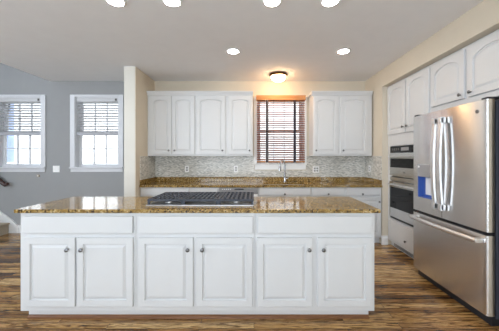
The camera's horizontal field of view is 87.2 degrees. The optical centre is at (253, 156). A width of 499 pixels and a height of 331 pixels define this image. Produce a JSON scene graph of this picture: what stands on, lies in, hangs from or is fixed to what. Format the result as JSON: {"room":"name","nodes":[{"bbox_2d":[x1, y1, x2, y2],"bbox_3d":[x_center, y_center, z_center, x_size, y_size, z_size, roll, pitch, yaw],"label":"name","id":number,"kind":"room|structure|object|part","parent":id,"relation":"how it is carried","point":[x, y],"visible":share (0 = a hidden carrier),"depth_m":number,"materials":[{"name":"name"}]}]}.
{"room":"kitchen","nodes":[
{"label":"kitchen","id":0,"kind":"room"},
{"bbox_2d":[124,66,154,196],"bbox_3d":[-1.825,0.000,4.225,0.170,2.660,0.750,0,0,0],"label":"wall","id":1,"kind":"structure","parent":0,"point":[129,71],"depth_m":3.85,"materials":[{"name":"white paint"}]},
{"bbox_2d":[140,156,154,179],"bbox_3d":[-1.736,0.167,4.298,0.008,0.364,0.605,0,0,0],"label":"tile backsplash","id":2,"kind":"structure","parent":1,"relation":"attached to","point":[147,163],"depth_m":4.26,"materials":[{"name":"tile"}]},
{"bbox_2d":[0,63,364,224],"bbox_3d":[-1.725,-1.270,4.675,8.950,5.200,0.150,0,0,0],"label":"wall","id":3,"kind":"structure","parent":0,"point":[24,189],"depth_m":4.60,"materials":[{"name":"grey paint"}]},
{"bbox_2d":[17,225,20,232],"bbox_3d":[-3.035,1.262,4.591,2.250,0.135,0.018,0,0,0],"label":"baseboard","id":4,"kind":"structure","parent":3,"relation":"attached to","point":[19,226],"depth_m":4.58,"materials":[{"name":"white paint"}]},
{"bbox_2d":[0,95,45,186],"bbox_3d":[-4.585,-0.288,4.623,1.869,1.608,0.253,0,0,0],"label":"window","id":5,"kind":"structure","parent":3,"relation":"in","point":[4,166],"depth_m":4.59,"materials":[{"name":"paint"}]},
{"bbox_3d":[-4.883,0.053,4.549,1.272,0.926,0.105,0,0,0],"label":"handrail","id":6,"kind":"part","parent":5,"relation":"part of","materials":[{"name":"brown wood"}]},
{"bbox_3d":[-4.117,-0.149,4.693,0.659,0.559,0.004,0,0,0],"label":"pane","id":7,"kind":"part","parent":5,"relation":"part of","materials":[{"name":"clear glass"}]},
{"bbox_3d":[-4.117,-0.732,4.730,0.659,0.551,0.004,0,0,0],"label":"pane","id":8,"kind":"part","parent":5,"relation":"part of","materials":[{"name":"clear glass"}]},
{"bbox_3d":[-4.117,-0.724,4.729,0.741,0.628,0.035,0,0,0],"label":"sash","id":9,"kind":"part","parent":5,"relation":"part of","materials":[{"name":"glass"}]},
{"bbox_2d":[0,98,39,134],"bbox_3d":[-4.117,-0.711,4.629,0.733,0.655,0.068,0,0,0],"label":"window blind","id":10,"kind":"object","parent":5,"relation":"attached to","point":[2,100],"visible":0.8,"depth_m":4.62,"materials":[{"name":"white plastic"}]},
{"bbox_3d":[-4.117,-0.411,4.635,0.733,0.056,0.052,0,0,0],"label":"rail","id":11,"kind":"part","parent":10,"relation":"part of","materials":[{"name":"white plastic"}]},
{"bbox_3d":[-4.117,-0.142,4.692,0.741,0.636,0.035,0,0,0],"label":"sash","id":12,"kind":"part","parent":5,"relation":"part of","materials":[{"name":"paint"}]},
{"bbox_3d":[-4.117,0.219,4.650,0.935,0.086,0.200,0,0,0],"label":"sill","id":13,"kind":"part","parent":5,"relation":"part of","materials":[{"name":"paint"}]},
{"bbox_2d":[53,166,59,171],"bbox_3d":[-3.470,0.210,4.596,0.116,0.114,0.009,0,0,0],"label":"wall switch","id":14,"kind":"object","parent":3,"relation":"attached to","point":[55,168],"visible":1,"depth_m":4.59,"materials":[{"name":"white plastic"}]},
{"bbox_2d":[69,95,123,171],"bbox_3d":[-2.755,-0.415,4.650,0.930,1.354,0.200,0,0,0],"label":"window","id":15,"kind":"structure","parent":3,"relation":"in","point":[76,141],"depth_m":4.58,"materials":[{"name":"paint"}]},
{"bbox_3d":[-2.755,-0.724,4.729,0.736,0.628,0.035,0,0,0],"label":"sash","id":16,"kind":"part","parent":15,"relation":"part of","materials":[{"name":"paint"}]},
{"bbox_3d":[-2.755,0.219,4.650,0.930,0.086,0.200,0,0,0],"label":"sill","id":17,"kind":"part","parent":15,"relation":"part of","materials":[{"name":"paint"}]},
{"bbox_2d":[77,98,117,134],"bbox_3d":[-2.755,-0.711,4.629,0.728,0.655,0.068,0,0,0],"label":"window blind","id":18,"kind":"object","parent":15,"relation":"attached to","point":[82,101],"visible":0.84,"depth_m":4.62,"materials":[{"name":"white plastic"}]},
{"bbox_3d":[-3.017,-0.697,4.609,0.004,0.563,0.002,0,0,0],"label":"ladder cord","id":19,"kind":"part","parent":18,"relation":"part of","materials":[{"name":"white fabric"}]},
{"bbox_3d":[-2.755,-0.411,4.635,0.728,0.056,0.052,0,0,0],"label":"rail","id":20,"kind":"part","parent":18,"relation":"part of","materials":[{"name":"white plastic"}]},
{"bbox_3d":[-2.755,-0.142,4.692,0.736,0.636,0.035,0,0,0],"label":"sash","id":21,"kind":"part","parent":15,"relation":"part of","materials":[{"name":"paint"}]},
{"bbox_2d":[147,91,195,155],"bbox_3d":[-1.347,-0.544,4.417,0.787,1.056,0.366,0,0,0],"label":"upper cabinet","id":22,"kind":"object","parent":3,"relation":"attached to","point":[171,114],"visible":0.98,"depth_m":4.27,"materials":[{"name":"white paint"}]},
{"bbox_3d":[-1.516,-0.518,4.275,0.343,0.953,0.020,0,0,0],"label":"door","id":23,"kind":"part","parent":22,"relation":"part of","materials":[{"name":"white paint"}]},
{"bbox_3d":[-1.347,-1.036,4.423,0.787,0.071,0.355,0,0,0],"label":"crown molding","id":24,"kind":"part","parent":22,"relation":"part of","materials":[{"name":"white paint"}]},
{"bbox_3d":[-1.152,-0.518,4.275,0.360,0.953,0.020,0,0,0],"label":"door","id":25,"kind":"part","parent":22,"relation":"part of","materials":[{"name":"white paint"}]},
{"bbox_2d":[195,91,252,155],"bbox_3d":[-0.484,-0.544,4.417,0.937,1.056,0.366,0,0,0],"label":"upper cabinet","id":26,"kind":"object","parent":3,"relation":"attached to","point":[224,119],"visible":1,"depth_m":4.27,"materials":[{"name":"white paint"}]},
{"bbox_3d":[-0.703,-0.518,4.275,0.470,0.953,0.020,0,0,0],"label":"door","id":27,"kind":"part","parent":26,"relation":"part of","materials":[{"name":"white paint"}]},
{"bbox_3d":[-0.484,-1.036,4.423,0.937,0.071,0.355,0,0,0],"label":"crown molding","id":28,"kind":"part","parent":26,"relation":"part of","materials":[{"name":"white paint"}]},
{"bbox_3d":[-0.227,-0.518,4.275,0.382,0.953,0.020,0,0,0],"label":"door","id":29,"kind":"part","parent":26,"relation":"part of","materials":[{"name":"white paint"}]},
{"bbox_2d":[155,156,364,176],"bbox_3d":[0.105,0.167,4.596,3.673,0.364,0.008,0,0,0],"label":"tile backsplash","id":30,"kind":"structure","parent":3,"relation":"attached to","point":[165,166],"depth_m":4.59,"materials":[{"name":"tile"}]},
{"bbox_2d":[313,166,318,172],"bbox_3d":[1.085,0.220,4.588,0.116,0.114,0.009,0,0,0],"label":"power outlet","id":31,"kind":"object","parent":30,"relation":"attached to","point":[315,168],"visible":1,"depth_m":4.59,"materials":[{"name":"white plastic"}]},
{"bbox_2d":[254,97,306,169],"bbox_3d":[0.460,-0.418,4.650,0.920,1.280,0.200,0,0,0],"label":"window","id":32,"kind":"structure","parent":3,"relation":"in","point":[258,166],"depth_m":4.58,"materials":[{"name":"white plastic"}]},
{"bbox_3d":[0.460,-0.726,4.729,0.786,0.583,0.035,0,0,0],"label":"sash","id":33,"kind":"part","parent":32,"relation":"part of","materials":[{"name":"white glass"}]},
{"bbox_3d":[0.460,-0.185,4.692,0.786,0.591,0.035,0,0,0],"label":"sash","id":34,"kind":"part","parent":32,"relation":"part of","materials":[{"name":"white plastic"}]},
{"bbox_3d":[0.460,0.167,4.650,0.920,0.111,0.200,0,0,0],"label":"sill","id":35,"kind":"part","parent":32,"relation":"part of","materials":[{"name":"white plastic"}]},
{"bbox_2d":[256,95,305,164],"bbox_3d":[0.465,-0.465,4.538,0.854,1.201,0.079,0,0,0],"label":"blind","id":36,"kind":"object","parent":32,"relation":"attached to","point":[259,98],"visible":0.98,"depth_m":4.53,"materials":[{"name":"brown wood"}]},
{"bbox_3d":[0.465,0.083,4.545,0.830,0.024,0.052,0,0,0],"label":"rail","id":37,"kind":"part","parent":36,"relation":"part of","materials":[{"name":"brown wood"}]},
{"bbox_2d":[307,91,372,155],"bbox_3d":[1.431,-0.544,4.417,0.993,1.056,0.366,0,0,0],"label":"upper cabinet","id":38,"kind":"object","parent":3,"relation":"attached to","point":[340,122],"visible":1,"depth_m":4.27,"materials":[{"name":"white paint"}]},
{"bbox_3d":[1.173,-0.518,4.275,0.390,0.953,0.020,0,0,0],"label":"door","id":39,"kind":"part","parent":38,"relation":"part of","materials":[{"name":"white paint"}]},
{"bbox_3d":[1.431,-1.036,4.423,0.993,0.071,0.355,0,0,0],"label":"crown molding","id":40,"kind":"part","parent":38,"relation":"part of","materials":[{"name":"white paint"}]},
{"bbox_3d":[1.631,-0.518,4.275,0.447,0.953,0.020,0,0,0],"label":"door","id":41,"kind":"part","parent":38,"relation":"part of","materials":[{"name":"white paint"}]},
{"bbox_2d":[0,0,482,80],"bbox_3d":[-0.340,-1.480,0.275,6.480,0.300,8.950,0,0,0],"label":"ceiling","id":42,"kind":"structure","parent":0,"point":[50,40],"depth_m":2.89,"materials":[{"name":"paint"}]},
{"bbox_2d":[105,0,126,6],"bbox_3d":[-1.180,-1.323,2.234,0.170,0.013,0.170,0,0,0],"label":"recessed light","id":43,"kind":"object","parent":42,"relation":"in","point":[117,3],"visible":1,"depth_m":2.25,"materials":[{"name":"white plastic"}]},
{"bbox_2d":[162,0,181,6],"bbox_3d":[-0.700,-1.323,2.234,0.170,0.013,0.170,0,0,0],"label":"recessed light","id":44,"kind":"object","parent":42,"relation":"in","point":[172,3],"visible":1,"depth_m":2.25,"materials":[{"name":"white plastic"}]},
{"bbox_2d":[226,48,239,53],"bbox_3d":[-0.263,-1.323,3.290,0.170,0.013,0.170,0,0,0],"label":"recessed light","id":45,"kind":"object","parent":42,"relation":"in","point":[231,50],"visible":1,"depth_m":3.27,"materials":[{"name":"white plastic"}]},
{"bbox_2d":[262,0,281,6],"bbox_3d":[0.154,-1.323,2.234,0.170,0.013,0.170,0,0,0],"label":"recessed light","id":46,"kind":"object","parent":42,"relation":"in","point":[269,3],"visible":1,"depth_m":2.25,"materials":[{"name":"white plastic"}]},
{"bbox_2d":[269,71,286,81],"bbox_3d":[0.390,-1.262,4.200,0.290,0.135,0.290,0,0,0],"label":"flush light","id":47,"kind":"object","parent":42,"relation":"attached to","point":[278,76],"visible":1,"depth_m":4.12,"materials":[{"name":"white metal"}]},
{"bbox_3d":[0.390,-1.250,4.200,0.236,0.081,0.236,0,0,0],"label":"lamp shade","id":48,"kind":"part","parent":47,"relation":"part of","materials":[{"name":"white glass"}]},
{"bbox_2d":[320,0,340,6],"bbox_3d":[0.650,-1.323,2.234,0.170,0.013,0.170,0,0,0],"label":"recessed light","id":49,"kind":"object","parent":42,"relation":"in","point":[325,3],"visible":1,"depth_m":2.25,"materials":[{"name":"white plastic"}]},
{"bbox_2d":[336,48,350,53],"bbox_3d":[1.123,-1.323,3.290,0.170,0.013,0.170,0,0,0],"label":"recessed light","id":50,"kind":"object","parent":42,"relation":"in","point":[344,50],"visible":1,"depth_m":3.27,"materials":[{"name":"white plastic"}]},
{"bbox_2d":[0,233,498,330],"bbox_3d":[-1.650,1.380,0.275,9.100,0.100,8.950,0,0,0],"label":"floor","id":51,"kind":"structure","parent":0,"point":[404,300],"depth_m":2.17,"materials":[{"name":"brown wood"}]},
{"bbox_2d":[0,211,17,235],"bbox_3d":[-4.990,0.665,4.125,1.700,1.330,0.950,0,0,0],"label":"staircase","id":52,"kind":"structure","parent":51,"relation":"on","point":[7,225],"depth_m":4.58,"materials":[{"name":"beige carpet"}]},
{"bbox_2d":[21,213,137,318],"bbox_3d":[-1.426,0.890,2.413,0.936,0.880,0.676,0,0,0],"label":"base cabinet","id":53,"kind":"object","parent":51,"relation":"on","point":[74,265],"visible":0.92,"depth_m":2.11,"materials":[{"name":"white paint"}]},
{"bbox_3d":[-1.648,0.928,2.116,0.414,0.556,0.020,0,0,0],"label":"door","id":54,"kind":"part","parent":53,"relation":"part of","materials":[{"name":"white paint"}]},
{"bbox_3d":[-1.415,0.545,2.116,0.876,0.137,0.020,0,0,0],"label":"drawer","id":55,"kind":"part","parent":53,"relation":"part of","materials":[{"name":"white paint"}]},
{"bbox_3d":[-1.411,1.317,2.162,0.907,0.026,0.018,0,0,0],"label":"shoe molding","id":56,"kind":"part","parent":53,"relation":"part of","materials":[{"name":"brown wood"}]},
{"bbox_3d":[-1.200,0.928,2.116,0.450,0.556,0.020,0,0,0],"label":"door","id":57,"kind":"part","parent":53,"relation":"part of","materials":[{"name":"white paint"}]},
{"bbox_2d":[14,197,380,212],"bbox_3d":[-0.455,0.435,2.443,2.942,0.030,0.694,0,0,0],"label":"countertop","id":58,"kind":"structure","parent":53,"relation":"on","point":[71,204],"depth_m":2.18,"materials":[{"name":"stone"}]},
{"bbox_2d":[146,192,253,205],"bbox_3d":[-0.462,0.392,2.494,0.924,0.056,0.519,0,0,0],"label":"gas cooktop","id":59,"kind":"object","parent":58,"relation":"in","point":[166,198],"visible":1,"depth_m":2.35,"materials":[{"name":"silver metal"}]},
{"bbox_2d":[140,187,189,196],"bbox_3d":[-1.357,0.896,4.274,0.758,0.868,0.651,0,0,0],"label":"base cabinet","id":60,"kind":"object","parent":51,"relation":"on","point":[144,191],"visible":0.06,"depth_m":3.98,"materials":[{"name":"white paint"}]},
{"bbox_3d":[-1.357,0.531,3.990,0.722,0.102,0.020,0,0,0],"label":"drawer","id":61,"kind":"part","parent":60,"relation":"part of","materials":[{"name":"white paint"}]},
{"bbox_2d":[139,177,382,186],"bbox_3d":[0.105,0.406,4.287,3.690,0.112,0.625,0,0,0],"label":"countertop","id":62,"kind":"structure","parent":60,"relation":"on","point":[154,181],"depth_m":4.40,"materials":[{"name":"stone"}]},
{"bbox_2d":[264,184,301,184],"bbox_3d":[0.475,0.545,4.240,0.674,0.166,0.384,0,0,0],"label":"sink","id":63,"kind":"object","parent":62,"relation":"in","point":[264,184],"visible":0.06,"depth_m":4.42,"materials":[{"name":"silver metal"}]},
{"bbox_2d":[278,160,288,181],"bbox_3d":[0.496,0.238,4.467,0.194,0.379,0.069,0,0,-24],"label":"faucet","id":64,"kind":"object","parent":62,"relation":"on","point":[279,169],"visible":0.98,"depth_m":4.47,"materials":[{"name":"silver metal"}]},
{"bbox_3d":[0.484,0.193,4.459,0.140,0.289,0.029,0,0,-34],"label":"spout","id":65,"kind":"part","parent":64,"relation":"part of","materials":[{"name":"silver metal"}]},
{"bbox_2d":[136,213,254,318],"bbox_3d":[-0.475,0.890,2.413,0.966,0.880,0.676,0,0,0],"label":"base cabinet","id":66,"kind":"object","parent":51,"relation":"on","point":[189,265],"visible":0.96,"depth_m":2.11,"materials":[{"name":"white paint"}]},
{"bbox_3d":[-0.710,0.928,2.116,0.440,0.556,0.020,0,0,0],"label":"door","id":67,"kind":"part","parent":66,"relation":"part of","materials":[{"name":"white paint"}]},
{"bbox_3d":[-0.475,1.317,2.162,0.966,0.026,0.018,0,0,0],"label":"shoe molding","id":68,"kind":"part","parent":66,"relation":"part of","materials":[{"name":"brown wood"}]},
{"bbox_3d":[-0.467,0.545,2.116,0.918,0.137,0.020,0,0,0],"label":"drawer","id":69,"kind":"part","parent":66,"relation":"part of","materials":[{"name":"white paint"}]},
{"bbox_3d":[-0.239,0.928,2.116,0.454,0.556,0.020,0,0,0],"label":"door","id":70,"kind":"part","parent":66,"relation":"part of","materials":[{"name":"white paint"}]},
{"bbox_2d":[190,187,218,191],"bbox_3d":[-0.756,0.896,4.274,0.443,0.868,0.651,0,0,0],"label":"base cabinet","id":71,"kind":"object","parent":51,"relation":"on","point":[192,189],"visible":0.1,"depth_m":3.98,"materials":[{"name":"white paint"}]},
{"bbox_2d":[219,187,257,196],"bbox_3d":[-0.236,0.899,4.274,0.592,0.862,0.612,0,0,0],"label":"dishwasher","id":72,"kind":"object","parent":51,"relation":"on","point":[221,189],"visible":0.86,"depth_m":3.97,"materials":[{"name":"white paint"}]},
{"bbox_3d":[-0.236,0.515,3.986,0.588,0.094,0.028,0,0,0],"label":"control panel","id":73,"kind":"part","parent":72,"relation":"part of","materials":[{"name":"silver metal"}]},
{"bbox_2d":[258,187,310,196],"bbox_3d":[0.467,0.896,4.274,0.810,0.868,0.651,0,0,0],"label":"base cabinet","id":74,"kind":"object","parent":51,"relation":"on","point":[262,191],"visible":0.29,"depth_m":3.98,"materials":[{"name":"white paint"}]},
{"bbox_3d":[0.467,0.531,3.990,0.774,0.102,0.020,0,0,0],"label":"drawer","id":75,"kind":"part","parent":74,"relation":"part of","materials":[{"name":"white paint"}]},
{"bbox_2d":[255,213,373,318],"bbox_3d":[0.493,0.890,2.413,0.970,0.880,0.676,0,0,0],"label":"base cabinet","id":76,"kind":"object","parent":51,"relation":"on","point":[308,265],"visible":0.94,"depth_m":2.11,"materials":[{"name":"white paint"}]},
{"bbox_3d":[0.247,0.928,2.116,0.446,0.556,0.020,0,0,0],"label":"door","id":77,"kind":"part","parent":76,"relation":"part of","materials":[{"name":"white paint"}]},
{"bbox_3d":[0.478,1.317,2.162,0.940,0.026,0.018,0,0,0],"label":"shoe molding","id":78,"kind":"part","parent":76,"relation":"part of","materials":[{"name":"brown wood"}]},
{"bbox_3d":[0.490,0.545,2.116,0.920,0.137,0.020,0,0,0],"label":"drawer","id":79,"kind":"part","parent":76,"relation":"part of","materials":[{"name":"white paint"}]},
{"bbox_3d":[0.732,0.928,2.116,0.436,0.556,0.020,0,0,0],"label":"door","id":80,"kind":"part","parent":76,"relation":"part of","materials":[{"name":"white paint"}]},
{"bbox_2d":[311,187,344,196],"bbox_3d":[1.129,0.896,4.274,0.513,0.868,0.651,0,0,0],"label":"base cabinet","id":81,"kind":"object","parent":51,"relation":"on","point":[315,191],"visible":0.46,"depth_m":3.98,"materials":[{"name":"white paint"}]},
{"bbox_3d":[1.129,0.531,3.990,0.477,0.102,0.020,0,0,0],"label":"drawer","id":82,"kind":"part","parent":81,"relation":"part of","materials":[{"name":"white paint"}]},
{"bbox_2d":[345,187,380,242],"bbox_3d":[1.665,0.896,4.274,0.561,0.868,0.651,0,0,0],"label":"base cabinet","id":83,"kind":"object","parent":51,"relation":"on","point":[371,196],"visible":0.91,"depth_m":3.98,"materials":[{"name":"white paint"}]},
{"bbox_3d":[1.665,0.531,3.990,0.525,0.102,0.020,0,0,0],"label":"drawer","id":84,"kind":"part","parent":83,"relation":"part of","materials":[{"name":"white paint"}]},
{"bbox_3d":[1.665,0.904,3.990,0.525,0.592,0.020,0,0,0],"label":"door","id":85,"kind":"part","parent":83,"relation":"part of","materials":[{"name":"white paint"}]},
{"bbox_2d":[387,64,431,258],"bbox_3d":[2.321,0.133,3.492,0.671,2.395,0.978,0,0,0],"label":"tall cabinet","id":86,"kind":"object","parent":51,"relation":"on","point":[410,96],"visible":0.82,"depth_m":3.51,"materials":[{"name":"white paint"}]},
{"bbox_3d":[2.026,-0.682,3.736,0.020,0.705,0.458,0,0,0],"label":"door","id":87,"kind":"part","parent":86,"relation":"part of","materials":[{"name":"white paint"}]},
{"bbox_2d":[388,145,413,178],"bbox_3d":[2.244,0.061,3.493,0.576,0.434,0.760,0,0,0],"label":"microwave oven","id":88,"kind":"object","parent":86,"relation":"in","point":[401,157],"visible":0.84,"depth_m":3.53,"materials":[{"name":"silver metal"}]},
{"bbox_3d":[2.017,0.105,3.493,0.030,0.321,0.756,0,0,0],"label":"door","id":89,"kind":"part","parent":88,"relation":"part of","materials":[{"name":"silver metal"}]},
{"bbox_3d":[2.021,-0.107,3.493,0.022,0.094,0.756,0,0,0],"label":"control panel","id":90,"kind":"part","parent":88,"relation":"part of","materials":[{"name":"black glass"}]},
{"bbox_3d":[2.026,1.065,3.493,0.020,0.280,0.880,0,0,0],"label":"drawer","id":91,"kind":"part","parent":86,"relation":"part of","materials":[{"name":"white paint"}]},
{"bbox_2d":[387,176,417,226],"bbox_3d":[2.267,0.588,3.493,0.630,0.612,0.760,0,0,0],"label":"wall oven","id":92,"kind":"object","parent":86,"relation":"in","point":[401,189],"visible":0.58,"depth_m":3.55,"materials":[{"name":"metal"}]},
{"bbox_3d":[1.978,0.389,3.493,0.052,0.024,0.690,0,0,0],"label":"handle","id":93,"kind":"part","parent":92,"relation":"part of","materials":[{"name":"silver metal"}]},
{"bbox_3d":[2.016,0.604,3.493,0.032,0.510,0.756,0,0,0],"label":"door","id":94,"kind":"part","parent":92,"relation":"part of","materials":[{"name":"silver metal"}]},
{"bbox_3d":[2.021,0.314,3.493,0.022,0.055,0.756,0,0,0],"label":"control panel","id":95,"kind":"part","parent":92,"relation":"part of","materials":[{"name":"silver metal"}]},
{"bbox_3d":[2.026,-0.682,3.252,0.020,0.705,0.450,0,0,0],"label":"door","id":96,"kind":"part","parent":86,"relation":"part of","materials":[{"name":"white paint"}]},
{"bbox_2d":[409,97,498,325],"bbox_3d":[2.174,0.428,2.520,0.892,1.803,0.956,0,0,0],"label":"refrigerator","id":97,"kind":"object","parent":51,"relation":"on","point":[456,149],"visible":1,"depth_m":2.30,"materials":[{"name":"grey metal"}]},
{"bbox_3d":[1.837,0.146,2.779,0.066,0.132,0.227,0,0,0],"label":"dispenser panel","id":98,"kind":"part","parent":97,"relation":"part of","materials":[{"name":"silver metal"}]},
{"bbox_3d":[1.845,0.068,2.767,0.060,1.045,0.463,0,0,0],"label":"door","id":99,"kind":"part","parent":97,"relation":"part of","materials":[{"name":"silver metal"}]},
{"bbox_3d":[1.777,0.065,2.577,0.062,0.886,0.038,0,0,0],"label":"handle","id":100,"kind":"part","parent":97,"relation":"part of","materials":[{"name":"silver metal"}]},
{"bbox_3d":[1.777,0.065,2.487,0.062,0.886,0.038,0,0,0],"label":"handle","id":101,"kind":"part","parent":97,"relation":"part of","materials":[{"name":"silver metal"}]},
{"bbox_3d":[1.845,0.931,2.520,0.060,0.627,0.956,0,0,0],"label":"freezer drawer","id":102,"kind":"part","parent":97,"relation":"part of","materials":[{"name":"silver metal"}]},
{"bbox_3d":[1.845,0.068,2.285,0.060,1.045,0.487,0,0,0],"label":"door","id":103,"kind":"part","parent":97,"relation":"part of","materials":[{"name":"silver metal"}]},
{"bbox_2d":[365,0,498,243],"bbox_3d":[2.375,0.000,0.200,0.850,2.660,8.800,0,0,0],"label":"wall","id":104,"kind":"structure","parent":0,"point":[482,19],"depth_m":3.16,"materials":[{"name":"beige paint"}]},
{"bbox_2d":[365,156,381,179],"bbox_3d":[1.946,0.167,4.298,0.008,0.364,0.605,0,0,0],"label":"tile backsplash","id":105,"kind":"structure","parent":104,"relation":"attached to","point":[375,162],"depth_m":4.22,"materials":[{"name":"tile"}]},
{"bbox_2d":[381,236,387,244],"bbox_3d":[1.982,1.262,3.976,0.095,0.135,0.018,0,0,0],"label":"baseboard","id":106,"kind":"structure","parent":104,"relation":"attached to","point":[384,239],"depth_m":3.97,"materials":[{"name":"white paint"}]},
{"bbox_2d":[431,29,498,111],"bbox_3d":[2.321,-0.787,2.469,0.671,0.555,1.067,0,0,0],"label":"upper cabinet","id":107,"kind":"object","parent":104,"relation":"attached to","point":[469,74],"visible":0.99,"depth_m":2.50,"materials":[{"name":"white paint"}]},
{"bbox_3d":[2.026,-0.800,2.753,0.020,0.470,0.467,0,0,0],"label":"door","id":108,"kind":"part","parent":107,"relation":"part of","materials":[{"name":"white paint"}]},
{"bbox_3d":[2.026,-0.800,2.225,0.020,0.470,0.500,0,0,0],"label":"door","id":109,"kind":"part","parent":107,"relation":"part of","materials":[{"name":"white paint"}]},
{"label":"outside","id":110,"kind":"structure","parent":0,"visible":0},
{"bbox_3d":[-2.000,2.005,15.550,36.000,0.150,20.900,0,0,0],"label":"ground","id":111,"kind":"structure","parent":110,"visible":0},
{"bbox_2d":[8,104,298,163],"bbox_3d":[-2.500,-3.370,11.600,25.800,10.600,5.600,0,0,0],"label":"neighbor house","id":112,"kind":"structure","parent":111,"relation":"on","point":[112,140],"depth_m":9.39,"materials":[{"name":"white"}]},
{"bbox_3d":[-8.765,-0.895,9.373,0.430,2.150,0.015,0,0,0],"label":"pane","id":113,"kind":"part","parent":112,"relation":"part of","materials":[{"name":"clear glass"}]}
]}

